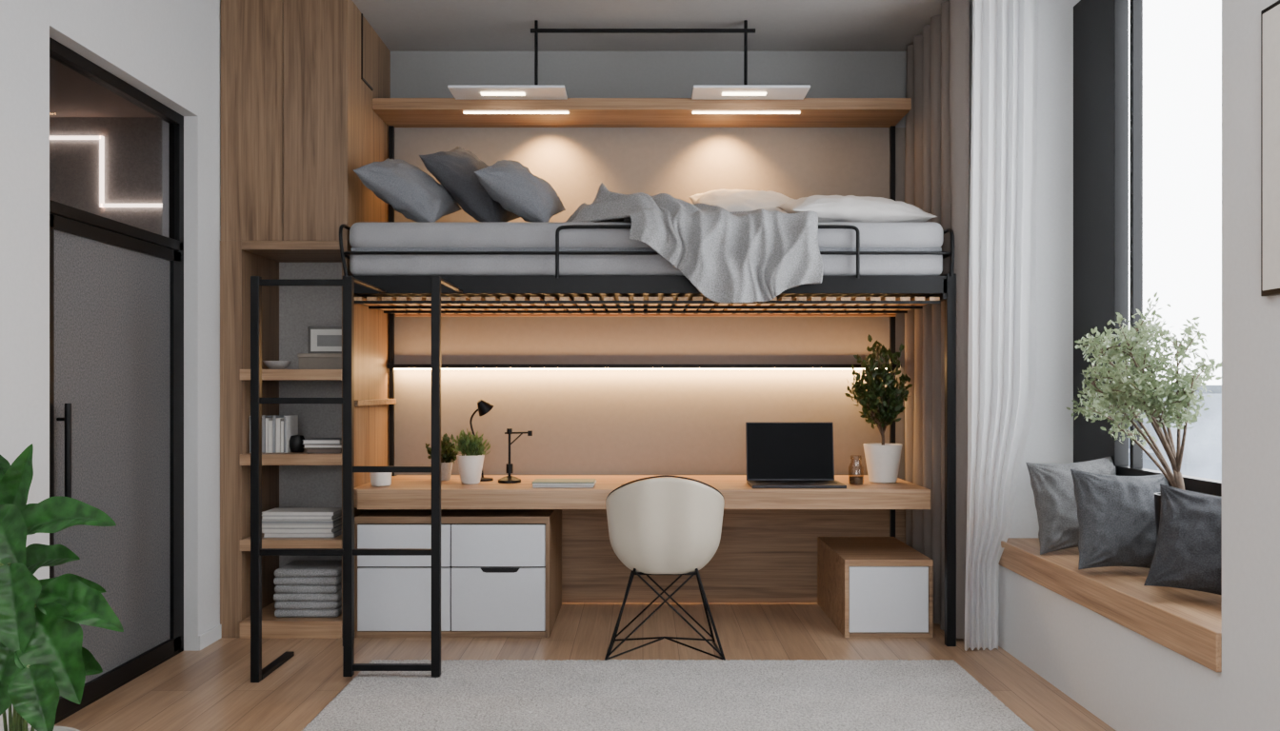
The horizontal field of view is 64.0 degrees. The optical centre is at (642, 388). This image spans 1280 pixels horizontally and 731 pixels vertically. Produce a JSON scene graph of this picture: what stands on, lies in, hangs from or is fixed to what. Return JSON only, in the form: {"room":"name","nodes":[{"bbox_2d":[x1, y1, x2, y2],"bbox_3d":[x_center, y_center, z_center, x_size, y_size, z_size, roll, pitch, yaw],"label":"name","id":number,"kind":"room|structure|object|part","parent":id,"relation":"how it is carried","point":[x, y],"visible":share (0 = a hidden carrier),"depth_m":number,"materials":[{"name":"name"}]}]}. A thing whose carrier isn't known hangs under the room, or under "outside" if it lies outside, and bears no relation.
{"room":"bedroom","nodes":[
{"label":"bedroom","id":0,"kind":"room"},
{"bbox_2d":[0,0,49,730],"bbox_3d":[-2.215,-0.364,1.038,0.170,3.240,5.275,0,0,0],"label":"wall","id":1,"kind":"structure","parent":0,"point":[24,24],"depth_m":3.54,"materials":[{"name":"paint"}]},
{"bbox_2d":[49,57,161,235],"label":"transom window","id":2,"kind":"structure","parent":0,"point":[79,106],"depth_m":5.45,"materials":[{"name":"glass"}]},
{"bbox_2d":[49,136,161,207],"bbox_3d":[-2.915,-1.152,5.440,0.870,0.376,0.020,0,0,0],"label":"wall light","id":3,"kind":"object","parent":2,"relation":"attached to","point":[100,138],"visible":0.76,"depth_m":5.43,"materials":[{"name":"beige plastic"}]},
{"bbox_2d":[49,37,183,698],"bbox_3d":[-2.192,-0.034,4.287,0.107,2.536,1.221,0,0,0],"label":"door","id":4,"kind":"structure","parent":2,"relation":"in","point":[111,290],"depth_m":4.30,"materials":[{"name":"grey glass"}]},
{"bbox_3d":[-2.212,0.295,3.767,0.057,1.878,0.060,0,0,0],"label":"near door leaf stile","id":5,"kind":"part","parent":4,"relation":"part of","materials":[{"name":"black metal"}]},
{"bbox_3d":[-2.150,0.266,3.830,0.024,0.420,0.023,0,0,0],"label":"handle","id":6,"kind":"part","parent":4,"relation":"part of","materials":[{"name":"black metal"}]},
{"bbox_3d":[-2.214,0.291,4.287,0.028,1.830,1.021,0,0,0],"label":"panel","id":7,"kind":"part","parent":4,"relation":"part of","materials":[{"name":"grey glass"}]},
{"bbox_3d":[-2.220,-1.278,4.287,0.050,0.048,1.221,0,0,0],"label":"frame","id":8,"kind":"part","parent":4,"relation":"part of","materials":[{"name":"black metal"}]},
{"bbox_2d":[55,637,180,719],"bbox_3d":[-2.212,1.200,4.290,0.057,0.068,1.106,0,0,0],"label":"rail","id":9,"kind":"object","parent":4,"relation":"attached to","point":[104,683],"visible":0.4,"depth_m":4.27,"materials":[{"name":"black metal"}]},
{"bbox_3d":[-2.212,0.295,4.803,0.057,1.878,0.080,0,0,0],"label":"far stile of the leaf","id":10,"kind":"part","parent":4,"relation":"part of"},
{"bbox_2d":[49,0,198,116],"bbox_3d":[-2.215,-1.644,4.287,0.170,0.680,1.225,0,0,0],"label":"wall","id":11,"kind":"structure","parent":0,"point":[151,46],"depth_m":4.37,"materials":[{"name":"paint"}]},
{"bbox_2d":[161,0,220,651],"bbox_3d":[-2.215,-0.364,5.460,0.170,3.240,1.120,0,0,0],"label":"wall","id":12,"kind":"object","parent":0,"point":[202,132],"visible":0.17,"depth_m":4.95,"materials":[{"name":"paint"}]},
{"bbox_2d":[168,123,183,653],"bbox_3d":[-2.220,0.001,4.873,0.050,2.510,0.050,0,0,0],"label":"frame","id":13,"kind":"object","parent":12,"relation":"attached to","point":[175,130],"visible":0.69,"depth_m":4.87,"materials":[{"name":"black metal"}]},
{"bbox_2d":[49,200,182,250],"bbox_3d":[-2.220,-0.676,4.287,0.050,0.045,1.221,0,0,0],"label":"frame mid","id":14,"kind":"object","parent":13,"relation":"attached to","point":[56,209],"visible":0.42,"depth_m":4.22,"materials":[{"name":"black metal"}]},
{"bbox_2d":[198,624,221,650],"bbox_3d":[-2.124,1.221,5.024,0.012,0.070,0.248,0,0,0],"label":"baseboard","id":15,"kind":"structure","parent":12,"relation":"attached to","point":[214,634],"depth_m":5.01,"materials":[{"name":"paint"}]},
{"bbox_2d":[456,454,484,484],"bbox_3d":[-0.918,0.430,5.450,0.148,0.150,0.148,0,0,0],"label":"pot","id":16,"kind":"object","parent":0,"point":[470,466],"depth_m":5.40,"materials":[{"name":"white ceramic"}]},
{"bbox_2d":[54,603,1116,730],"bbox_3d":[-1.165,1.306,2.250,6.870,0.100,7.900,0,0,0],"label":"floor","id":17,"kind":"structure","parent":0,"point":[210,689],"depth_m":4.78,"materials":[{"name":"brown wood"}]},
{"bbox_2d":[0,443,123,730],"bbox_3d":[-1.842,0.711,3.110,0.630,1.087,0.404,0,0,43],"label":"potted leafy plant","id":18,"kind":"object","parent":17,"relation":"on","point":[43,657],"visible":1,"depth_m":2.99,"materials":[{"name":"green plant"}]},
{"bbox_3d":[-1.966,1.016,3.149,0.010,0.182,0.139,0,0,-40],"label":"stem","id":19,"kind":"part","parent":18,"relation":"part of","materials":[{"name":"green plant"}]},
{"bbox_3d":[-1.938,0.830,3.110,0.044,0.553,0.010,0,0,-35],"label":"stem","id":20,"kind":"part","parent":18,"relation":"part of","materials":[{"name":"green plant"}]},
{"bbox_3d":[-1.943,0.816,3.150,0.119,0.582,0.110,0,0,0],"label":"stem","id":21,"kind":"part","parent":18,"relation":"part of","materials":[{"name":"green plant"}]},
{"bbox_3d":[-1.851,0.876,3.050,0.132,0.462,0.110,0,0,0],"label":"stem","id":22,"kind":"part","parent":18,"relation":"part of","materials":[{"name":"green plant"}]},
{"bbox_3d":[-1.872,0.807,3.050,0.066,0.598,0.150,0,0,0],"label":"stem","id":23,"kind":"part","parent":18,"relation":"part of","materials":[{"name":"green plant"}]},
{"bbox_3d":[-1.808,0.946,3.001,0.145,0.324,0.208,0,0,0],"label":"stem","id":24,"kind":"part","parent":18,"relation":"part of","materials":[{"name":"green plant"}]},
{"bbox_3d":[-1.900,1.170,3.120,0.340,0.170,0.340,0,0,0],"label":"pot","id":25,"kind":"part","parent":18,"relation":"part of","materials":[{"name":"white ceramic"}]},
{"bbox_2d":[54,648,183,724],"bbox_3d":[-2.220,1.246,4.287,0.050,0.020,1.221,0,0,0],"label":"threshold","id":26,"kind":"object","parent":17,"relation":"on","point":[75,710],"visible":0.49,"depth_m":4.25,"materials":[{"name":"black metal"}]},
{"bbox_2d":[220,0,396,639],"bbox_3d":[-1.782,-0.363,5.577,0.693,3.239,0.884,0,0,0],"label":"shelving unit","id":27,"kind":"object","parent":17,"relation":"on","point":[298,116],"visible":0.77,"depth_m":5.15,"materials":[{"name":"brown wood"}]},
{"bbox_3d":[-1.969,-1.362,5.160,0.312,1.236,0.020,0,0,0],"label":"door","id":28,"kind":"part","parent":27,"relation":"part of","materials":[{"name":"brown wood"}]},
{"bbox_2d":[249,415,298,453],"bbox_3d":[-1.915,0.235,5.314,0.191,0.189,0.172,0,0,0],"label":"upright books","id":29,"kind":"object","parent":27,"relation":"on","point":[277,431],"visible":0.78,"depth_m":5.23,"materials":[{"name":"paper"}]},
{"bbox_2d":[262,360,291,369],"bbox_3d":[-1.893,-0.119,5.300,0.136,0.045,0.136,0,0,0],"label":"ceramic bowl","id":30,"kind":"object","parent":27,"relation":"on","point":[271,365],"visible":0.91,"depth_m":5.26,"materials":[{"name":"ceramic"}]},
{"bbox_2d":[240,601,341,639],"bbox_3d":[-1.768,1.212,5.407,0.510,0.087,0.545,0,0,0],"label":"shelf","id":31,"kind":"object","parent":27,"relation":"attached to","point":[272,627],"depth_m":5.14,"materials":[{"name":"brown wood"}]},
{"bbox_2d":[240,533,341,551],"bbox_3d":[-1.768,0.789,5.407,0.510,0.055,0.545,0,0,0],"label":"shelf","id":32,"kind":"object","parent":27,"relation":"attached to","point":[245,539],"depth_m":5.14,"materials":[{"name":"brown wood"}]},
{"bbox_2d":[240,448,341,465],"bbox_3d":[-1.768,0.358,5.407,0.510,0.055,0.545,0,0,0],"label":"shelf","id":33,"kind":"object","parent":27,"relation":"attached to","point":[304,458],"depth_m":5.14,"materials":[{"name":"brown wood"}]},
{"bbox_2d":[240,369,341,380],"bbox_3d":[-1.768,-0.069,5.407,0.510,0.055,0.545,0,0,0],"label":"shelf","id":34,"kind":"object","parent":27,"relation":"attached to","point":[245,374],"depth_m":5.14,"materials":[{"name":"brown wood"}]},
{"bbox_2d":[289,435,304,452],"bbox_3d":[-1.789,0.285,5.300,0.084,0.090,0.084,0,0,0],"label":"vase","id":35,"kind":"object","parent":27,"relation":"on","point":[296,442],"visible":0.95,"depth_m":5.27,"materials":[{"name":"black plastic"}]},
{"bbox_2d":[261,507,341,538],"bbox_3d":[-1.760,0.696,5.296,0.383,0.131,0.208,0,0,0],"label":"magazines","id":36,"kind":"object","parent":27,"relation":"on","point":[277,522],"visible":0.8,"depth_m":5.21,"materials":[{"name":"paper"}]},
{"bbox_2d":[273,560,341,618],"bbox_3d":[-1.714,1.044,5.350,0.339,0.247,0.300,0,0,0],"label":"folded blankets","id":37,"kind":"object","parent":27,"relation":"on","point":[303,589],"visible":0.78,"depth_m":5.20,"materials":[{"name":"grey fabric"}]},
{"bbox_3d":[-1.649,-1.362,5.160,0.320,1.236,0.021,0,0,0],"label":"door","id":38,"kind":"part","parent":27,"relation":"part of","materials":[{"name":"brown wood"}]},
{"bbox_2d":[297,353,341,369],"bbox_3d":[-1.654,-0.139,5.425,0.266,0.084,0.258,0,0,0],"label":"storage box","id":39,"kind":"object","parent":27,"relation":"on","point":[306,361],"visible":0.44,"depth_m":5.30,"materials":[{"name":"grey cardboard"}]},
{"bbox_3d":[-1.654,-0.171,5.425,0.266,0.020,0.258,0,0,0],"label":"box lid","id":40,"kind":"part","parent":39,"relation":"part of","materials":[{"name":"grey cardboard"}]},
{"bbox_2d":[307,326,341,353],"bbox_3d":[-1.650,-0.255,5.425,0.246,0.145,0.020,0,0,0],"label":"framed print","id":41,"kind":"object","parent":39,"relation":"on","point":[320,339],"visible":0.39,"depth_m":5.42,"materials":[{"name":"paper"}]},
{"bbox_2d":[302,438,341,453],"bbox_3d":[-1.628,0.296,5.298,0.198,0.069,0.203,0,0,0],"label":"stacked books","id":42,"kind":"object","parent":27,"relation":"on","point":[314,445],"visible":0.79,"depth_m":5.20,"materials":[{"name":"paper"}]},
{"bbox_2d":[360,13,362,77],"bbox_3d":[-1.482,-1.812,5.406,0.006,0.335,0.012,0,0,0],"label":"line","id":43,"kind":"object","parent":27,"relation":"attached to","point":[361,13],"visible":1,"depth_m":5.40,"materials":[{"name":"black metal"}]},
{"bbox_2d":[360,77,373,90],"bbox_3d":[-1.482,-1.638,5.505,0.006,0.012,0.210,0,0,0],"label":"line","id":44,"kind":"object","parent":27,"relation":"attached to","point":[362,78],"visible":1,"depth_m":5.49,"materials":[{"name":"black metal"}]},
{"bbox_2d":[250,276,463,682],"bbox_3d":[-1.269,0.388,4.669,0.808,1.734,0.614,0,0,0],"label":"ladder","id":45,"kind":"object","parent":17,"relation":"on","point":[257,674],"visible":1,"depth_m":4.36,"materials":[{"name":"black metal"}]},
{"bbox_3d":[-1.654,0.388,4.380,0.037,1.734,0.037,0,0,0],"label":"post","id":46,"kind":"part","parent":45,"relation":"part of","materials":[{"name":"black metal"}]},
{"bbox_3d":[-1.259,0.376,4.380,0.037,1.710,0.037,0,0,0],"label":"post","id":47,"kind":"part","parent":45,"relation":"part of","materials":[{"name":"black metal"}]},
{"bbox_3d":[-1.259,-0.472,4.687,0.024,0.012,0.578,0,0,0],"label":"arm","id":48,"kind":"part","parent":45,"relation":"part of","materials":[{"name":"black metal"}]},
{"bbox_3d":[-0.884,0.376,4.380,0.037,1.710,0.037,0,0,0],"label":"post","id":49,"kind":"part","parent":45,"relation":"part of","materials":[{"name":"black metal"}]},
{"bbox_3d":[-0.884,-0.472,4.687,0.024,0.012,0.578,0,0,0],"label":"arm","id":50,"kind":"part","parent":45,"relation":"part of","materials":[{"name":"black metal"}]},
{"bbox_2d":[354,509,561,638],"bbox_3d":[-0.961,0.951,5.550,0.982,0.610,0.800,0,0,0],"label":"base cabinet","id":51,"kind":"object","parent":17,"relation":"on","point":[501,570],"visible":0.85,"depth_m":5.15,"materials":[{"name":"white wood"}]},
{"bbox_3d":[-1.204,1.064,5.164,0.467,0.316,0.022,0,0,0],"label":"drawer","id":52,"kind":"part","parent":51,"relation":"part of","materials":[{"name":"white paint"}]},
{"bbox_3d":[-1.204,0.793,5.164,0.467,0.210,0.022,0,0,0],"label":"drawer","id":53,"kind":"part","parent":51,"relation":"part of","materials":[{"name":"white paint"}]},
{"bbox_3d":[-0.728,1.064,5.164,0.473,0.316,0.022,0,0,0],"label":"drawer","id":54,"kind":"part","parent":51,"relation":"part of","materials":[{"name":"white paint"}]},
{"bbox_3d":[-0.728,0.793,5.164,0.473,0.210,0.022,0,0,0],"label":"drawer","id":55,"kind":"part","parent":51,"relation":"part of","materials":[{"name":"white paint"}]},
{"bbox_3d":[-0.719,0.916,5.152,0.200,0.024,0.001,0,0,0],"label":"finger pull","id":56,"kind":"part","parent":51,"relation":"part of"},
{"bbox_2d":[339,125,956,646],"bbox_3d":[0.022,-0.136,5.465,3.001,2.784,1.037,0,0,0],"label":"bed","id":57,"kind":"object","parent":17,"relation":"on","point":[891,296],"visible":0.84,"depth_m":5.00,"materials":[{"name":"black metal"}]},
{"bbox_3d":[-1.445,-0.484,5.468,0.030,0.100,0.975,0,0,0],"label":"rail","id":58,"kind":"part","parent":57,"relation":"part of","materials":[{"name":"black metal"}]},
{"bbox_3d":[-1.465,-0.136,5.970,0.026,2.784,0.026,0,0,0],"label":"leg","id":59,"kind":"part","parent":57,"relation":"part of","materials":[{"name":"black metal"}]},
{"bbox_2d":[354,475,930,509],"bbox_3d":[-0.022,0.556,5.540,2.924,0.100,0.840,0,0,0],"label":"desk","id":60,"kind":"object","parent":57,"relation":"attached to","point":[405,491],"visible":0.79,"depth_m":5.12,"materials":[{"name":"brown wood"}]},
{"bbox_2d":[369,472,392,486],"bbox_3d":[-1.356,0.463,5.300,0.114,0.085,0.114,0,0,0],"label":"cup","id":61,"kind":"object","parent":60,"relation":"on","point":[377,479],"visible":0.72,"depth_m":5.25,"materials":[{"name":"ceramic"}]},
{"bbox_2d":[425,433,457,480],"bbox_3d":[-1.104,0.374,5.628,0.174,0.262,0.210,0,0,-25],"label":"potted plant","id":62,"kind":"object","parent":60,"relation":"on","point":[448,455],"visible":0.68,"depth_m":5.59,"materials":[{"name":"green plant"}]},
{"bbox_2d":[430,461,453,480],"bbox_3d":[-1.103,0.456,5.620,0.120,0.100,0.120,0,0,0],"label":"pot","id":63,"kind":"object","parent":62,"relation":"on","point":[446,467],"depth_m":5.58,"materials":[{"name":"ceramic"}]},
{"bbox_2d":[452,429,491,484],"bbox_3d":[-0.913,0.356,5.456,0.217,0.299,0.176,0,0,39],"label":"potted herb","id":64,"kind":"object","parent":60,"relation":"on","point":[470,462],"visible":1,"depth_m":5.41,"materials":[{"name":"white ceramic"}]},
{"bbox_2d":[469,400,493,481],"bbox_3d":[-0.864,0.283,5.582,0.114,0.444,0.153,0,0,-37],"label":"desk lamp","id":65,"kind":"object","parent":60,"relation":"on","point":[484,408],"visible":0.8,"depth_m":5.53,"materials":[{"name":"black metal"}]},
{"bbox_2d":[498,428,532,483],"bbox_3d":[-0.686,0.360,5.500,0.184,0.290,0.124,0,0,0],"label":"desk lamp","id":66,"kind":"object","parent":60,"relation":"on","point":[509,479],"visible":1,"depth_m":5.49,"materials":[{"name":"black metal"}]},
{"bbox_3d":[-0.716,0.350,5.500,0.014,0.250,0.013,0,0,0],"label":"stem","id":67,"kind":"part","parent":66,"relation":"part of","materials":[{"name":"black metal"}]},
{"bbox_3d":[-0.669,0.239,5.500,0.145,0.012,0.010,0,0,0],"label":"arm","id":68,"kind":"part","parent":66,"relation":"part of","materials":[{"name":"black metal"}]},
{"bbox_2d":[531,479,596,487],"bbox_3d":[-0.405,0.491,5.299,0.318,0.028,0.202,0,0,0],"label":"notebooks","id":69,"kind":"object","parent":60,"relation":"on","point":[537,483],"visible":1,"depth_m":5.20,"materials":[{"name":"paper"}]},
{"bbox_2d":[745,421,846,488],"bbox_3d":[0.791,0.343,5.337,0.478,0.324,0.333,0,0,0],"label":"laptop","id":70,"kind":"object","parent":60,"relation":"on","point":[778,454],"visible":1,"depth_m":5.47,"materials":[{"name":"metal"}]},
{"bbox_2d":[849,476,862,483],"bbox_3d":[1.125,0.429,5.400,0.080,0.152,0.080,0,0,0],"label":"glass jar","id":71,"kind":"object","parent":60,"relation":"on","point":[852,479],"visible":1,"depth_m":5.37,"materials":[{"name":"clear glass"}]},
{"bbox_2d":[844,334,912,483],"bbox_3d":[1.262,0.106,5.510,0.337,0.799,0.346,0,0,0],"label":"potted shrub","id":72,"kind":"object","parent":60,"relation":"on","point":[882,460],"visible":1,"depth_m":5.44,"materials":[{"name":"green plant"}]},
{"bbox_2d":[863,443,902,483],"bbox_3d":[1.289,0.403,5.500,0.204,0.205,0.204,0,0,0],"label":"pot","id":73,"kind":"object","parent":60,"relation":"on","point":[882,460],"depth_m":5.43,"materials":[{"name":"white ceramic"}]},
{"bbox_3d":[0.015,-0.489,5.945,2.950,0.090,0.020,0,0,0],"label":"rail","id":74,"kind":"part","parent":57,"relation":"part of","materials":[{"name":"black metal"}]},
{"bbox_2d":[349,222,943,276],"bbox_3d":[0.018,-0.683,5.455,2.915,0.266,0.950,0,0,0],"label":"mattress","id":75,"kind":"object","parent":57,"relation":"on","point":[363,236],"visible":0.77,"depth_m":4.99,"materials":[{"name":"fabric"}]},
{"bbox_2d":[352,159,461,222],"bbox_3d":[-1.209,-1.024,5.300,0.464,0.412,0.433,0,0,0],"label":"bed pillow","id":76,"kind":"object","parent":75,"relation":"on","point":[410,190],"visible":0.95,"depth_m":5.14,"materials":[{"name":"grey fabric"}]},
{"bbox_2d":[419,146,519,222],"bbox_3d":[-0.895,-1.084,5.500,0.525,0.532,0.431,0,0,0],"label":"bed pillow","id":77,"kind":"object","parent":75,"relation":"on","point":[454,169],"visible":0.65,"depth_m":5.33,"materials":[{"name":"grey fabric"}]},
{"bbox_2d":[473,160,566,222],"bbox_3d":[-0.626,-1.019,5.300,0.426,0.404,0.448,0,0,0],"label":"bed pillow","id":78,"kind":"object","parent":75,"relation":"on","point":[509,183],"visible":0.96,"depth_m":5.14,"materials":[{"name":"grey fabric"}]},
{"bbox_2d":[564,182,823,303],"bbox_3d":[0.200,-0.725,5.155,1.321,0.647,0.744,0,0,0],"label":"throw blanket","id":79,"kind":"object","parent":75,"relation":"on","point":[756,255],"visible":0.93,"depth_m":4.86,"materials":[{"name":"grey fabric"}]},
{"bbox_2d":[688,189,794,213],"bbox_3d":[0.578,-0.971,5.700,0.651,0.307,0.357,0,0,0],"label":"bed pillow","id":80,"kind":"object","parent":75,"relation":"on","point":[730,200],"visible":0.27,"depth_m":5.62,"materials":[{"name":"white fabric"}]},
{"bbox_2d":[776,195,937,222],"bbox_3d":[1.094,-0.917,5.320,0.743,0.199,0.450,0,0,-4],"label":"bed pillow","id":81,"kind":"object","parent":75,"relation":"on","point":[830,209],"visible":0.8,"depth_m":5.14,"materials":[{"name":"white fabric"}]},
{"bbox_3d":[0.015,-0.505,4.997,2.950,0.087,0.035,0,0,0],"label":"rail","id":82,"kind":"part","parent":57,"relation":"part of","materials":[{"name":"black metal"}]},
{"bbox_3d":[1.456,-0.136,5.970,0.027,2.784,0.026,0,0,0],"label":"leg","id":83,"kind":"part","parent":57,"relation":"part of","materials":[{"name":"black metal"}]},
{"bbox_3d":[1.475,-0.484,5.468,0.030,0.100,0.975,0,0,0],"label":"rail","id":84,"kind":"part","parent":57,"relation":"part of","materials":[{"name":"black metal"}]},
{"bbox_3d":[1.500,0.348,4.997,0.045,1.815,0.045,0,0,0],"label":"leg","id":85,"kind":"part","parent":57,"relation":"part of","materials":[{"name":"black metal"}]},
{"bbox_2d":[604,475,725,660],"bbox_3d":[0.102,0.821,4.798,0.558,0.867,0.503,0,0,0],"label":"armchair","id":86,"kind":"object","parent":17,"relation":"on","point":[657,526],"visible":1,"depth_m":4.62,"materials":[{"name":"white plastic"}]},
{"bbox_3d":[-0.103,1.037,4.680,0.147,0.426,0.052,0,0,0],"label":"leg","id":87,"kind":"part","parent":86,"relation":"part of","materials":[{"name":"black metal"}]},
{"bbox_3d":[-0.091,1.037,4.965,0.167,0.426,0.013,0,0,45],"label":"leg","id":88,"kind":"part","parent":86,"relation":"part of","materials":[{"name":"black metal"}]},
{"bbox_3d":[0.296,1.037,4.965,0.013,0.426,0.164,0,0,44],"label":"leg","id":89,"kind":"part","parent":86,"relation":"part of","materials":[{"name":"black metal"}]},
{"bbox_3d":[0.309,1.037,4.680,0.142,0.426,0.052,0,0,0],"label":"leg","id":90,"kind":"part","parent":86,"relation":"part of","materials":[{"name":"black metal"}]},
{"bbox_2d":[301,660,1034,730],"bbox_3d":[0.090,1.244,3.785,2.667,0.020,1.770,0,0,0],"label":"area rug","id":91,"kind":"object","parent":17,"relation":"on","point":[470,695],"visible":0.97,"depth_m":4.08,"materials":[{"name":"grey carpet"}]},
{"bbox_2d":[817,537,933,638],"bbox_3d":[1.238,1.060,5.553,0.444,0.392,0.805,0,0,0],"label":"storage cabinet","id":92,"kind":"object","parent":17,"relation":"on","point":[868,587],"visible":1,"depth_m":5.15,"materials":[{"name":"brown wood"}]},
{"bbox_2d":[998,538,1221,730],"bbox_3d":[1.942,0.994,4.030,0.453,0.525,1.936,0,0,0],"label":"window seat","id":93,"kind":"object","parent":17,"relation":"on","point":[1136,656],"visible":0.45,"depth_m":3.78,"materials":[{"name":"brown wood"}]},
{"bbox_2d":[1025,456,1116,555],"bbox_3d":[1.929,0.514,4.543,0.454,0.430,0.205,0,0,-10],"label":"throw cushion","id":94,"kind":"object","parent":93,"relation":"on","point":[1052,487],"visible":0.62,"depth_m":4.47,"materials":[{"name":"fabric"}]},
{"bbox_2d":[1070,469,1169,569],"bbox_3d":[1.910,0.526,4.057,0.426,0.403,0.221,0,0,0],"label":"throw cushion","id":95,"kind":"object","parent":93,"relation":"on","point":[1116,514],"visible":0.8,"depth_m":3.99,"materials":[{"name":"fabric"}]},
{"bbox_2d":[1066,292,1221,540],"bbox_3d":[1.912,0.183,4.024,0.407,1.094,1.143,0,0,6],"label":"tree","id":96,"kind":"object","parent":93,"relation":"on","point":[1147,394],"visible":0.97,"depth_m":3.82,"materials":[{"name":"green plant"}]},
{"bbox_3d":[2.000,0.562,3.800,0.184,0.335,0.184,0,0,0],"label":"pot","id":97,"kind":"part","parent":96,"relation":"part of","materials":[{"name":"clear plastic"}]},
{"bbox_2d":[1143,483,1221,595],"bbox_3d":[1.958,0.534,3.504,0.426,0.390,0.221,0,0,33],"label":"throw cushion","id":98,"kind":"object","parent":93,"relation":"on","point":[1188,555],"visible":0.61,"depth_m":3.48,"materials":[{"name":"grey fabric"}]},
{"bbox_2d":[447,20,810,99],"bbox_3d":[-0.073,-1.779,5.490,1.904,0.409,0.220,0,0,0],"label":"ceiling light fixture","id":99,"kind":"object","parent":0,"point":[459,92],"depth_m":5.51,"materials":[{"name":"white metal"}]},
{"bbox_2d":[390,51,906,127],"bbox_3d":[-0.015,-0.364,6.095,4.570,3.240,0.150,0,0,0],"label":"wall","id":100,"kind":"structure","parent":0,"point":[413,74],"depth_m":6.02,"materials":[{"name":"grey paint"}]},
{"bbox_2d":[372,98,911,127],"bbox_3d":[-0.006,-1.557,5.814,2.953,0.070,0.409,0,0,0],"label":"shelf","id":101,"kind":"object","parent":100,"relation":"attached to","point":[397,112],"depth_m":5.67,"materials":[{"name":"brown wood"}]},
{"bbox_3d":[-0.061,-1.526,5.661,1.859,0.007,0.022,0,0,0],"label":"shelf downlight strips","id":102,"kind":"part","parent":101,"relation":"part of","materials":[{"name":"white plastic"}]},
{"bbox_2d":[394,127,905,480],"bbox_3d":[0.070,-0.137,6.010,3.099,2.785,0.019,0,0,0],"label":"panel","id":103,"kind":"object","parent":100,"relation":"attached to","point":[582,422],"visible":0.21,"depth_m":6.00,"materials":[{"name":"paint"}]},
{"bbox_2d":[387,364,901,369],"bbox_3d":[0.010,-0.125,5.967,2.980,0.030,0.064,0,0,0],"label":"wall rail","id":104,"kind":"object","parent":103,"relation":"attached to","point":[395,367],"visible":0.86,"depth_m":5.94,"materials":[{"name":"black metal"}]},
{"bbox_2d":[561,509,905,603],"bbox_3d":[0.070,0.926,5.992,3.099,0.660,0.014,0,0,0],"label":"wainscot panel","id":105,"kind":"object","parent":103,"relation":"attached to","point":[762,556],"visible":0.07,"depth_m":5.99,"materials":[{"name":"brown wood"}]},
{"bbox_2d":[352,0,949,51],"bbox_3d":[-0.015,-2.034,2.250,4.570,0.100,7.900,0,0,0],"label":"ceiling","id":106,"kind":"structure","parent":0,"point":[402,25],"depth_m":5.56,"materials":[{"name":"paint"}]},
{"bbox_2d":[904,0,969,639],"bbox_3d":[1.575,-0.367,5.504,0.104,3.223,0.892,0,0,-2],"label":"curtain","id":107,"kind":"object","parent":106,"relation":"hanging from","point":[937,122],"visible":0.77,"depth_m":5.42,"materials":[{"name":"grey fabric"}]},
{"bbox_2d":[964,0,1038,651],"bbox_3d":[1.703,-0.367,4.880,0.348,3.223,0.079,0,0,0],"label":"sheer curtain","id":108,"kind":"object","parent":106,"relation":"hanging from","point":[1002,282],"visible":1,"depth_m":4.88,"materials":[{"name":"white fabric"}]},
{"bbox_2d":[968,0,1079,538],"bbox_3d":[1.960,-0.364,5.510,0.620,3.240,1.020,0,0,0],"label":"wall","id":109,"kind":"structure","parent":0,"point":[1050,440],"depth_m":5.00,"materials":[{"name":"paint"}]},
{"bbox_2d":[1073,0,1128,471],"bbox_3d":[2.132,-0.734,4.779,0.065,2.260,0.439,0,0,0],"label":"window frame","id":110,"kind":"structure","parent":109,"relation":"attached to","point":[1100,27],"depth_m":4.71,"materials":[{"name":"black metal"}]},
{"bbox_2d":[1221,0,1279,730],"bbox_3d":[2.000,-0.364,0.730,0.540,3.240,4.660,0,0,0],"label":"wall","id":111,"kind":"structure","parent":0,"point":[1250,321],"depth_m":2.92,"materials":[{"name":"paint"}]},
{"bbox_2d":[1260,0,1279,296],"bbox_3d":[1.717,-0.649,2.565,0.026,0.790,0.530,0,0,0],"label":"picture frame","id":112,"kind":"object","parent":111,"relation":"attached to","point":[1270,15],"visible":1,"depth_m":2.78,"materials":[{"name":"black metal"}]},
{"label":"outside","id":113,"kind":"structure","parent":0,"visible":0},
{"bbox_2d":[1128,385,1221,480],"bbox_3d":[32.335,13.038,64.265,31.518,26.437,35.560,0,0,0],"label":"city buildings","id":114,"kind":"structure","parent":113,"point":[1202,457],"depth_m":48.10,"materials":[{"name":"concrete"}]},
{"bbox_3d":[2.220,0.826,4.030,0.100,0.860,1.940,0,0,0],"label":"wall","id":115,"kind":"structure","parent":0,"visible":0},
{"bbox_2d":[1116,466,1221,497],"bbox_3d":[2.138,0.370,4.030,0.055,0.049,1.938,0,0,0],"label":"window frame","id":116,"kind":"structure","parent":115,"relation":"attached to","point":[1210,487],"depth_m":3.94,"materials":[{"name":"black metal"}]},
{"bbox_2d":[1129,0,1142,468],"bbox_3d":[2.143,-0.734,4.445,0.045,2.260,0.030,0,0,0],"label":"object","id":117,"kind":"structure","parent":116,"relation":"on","point":[1135,6],"depth_m":4.43,"materials":[{"name":"black metal"}]}
]}

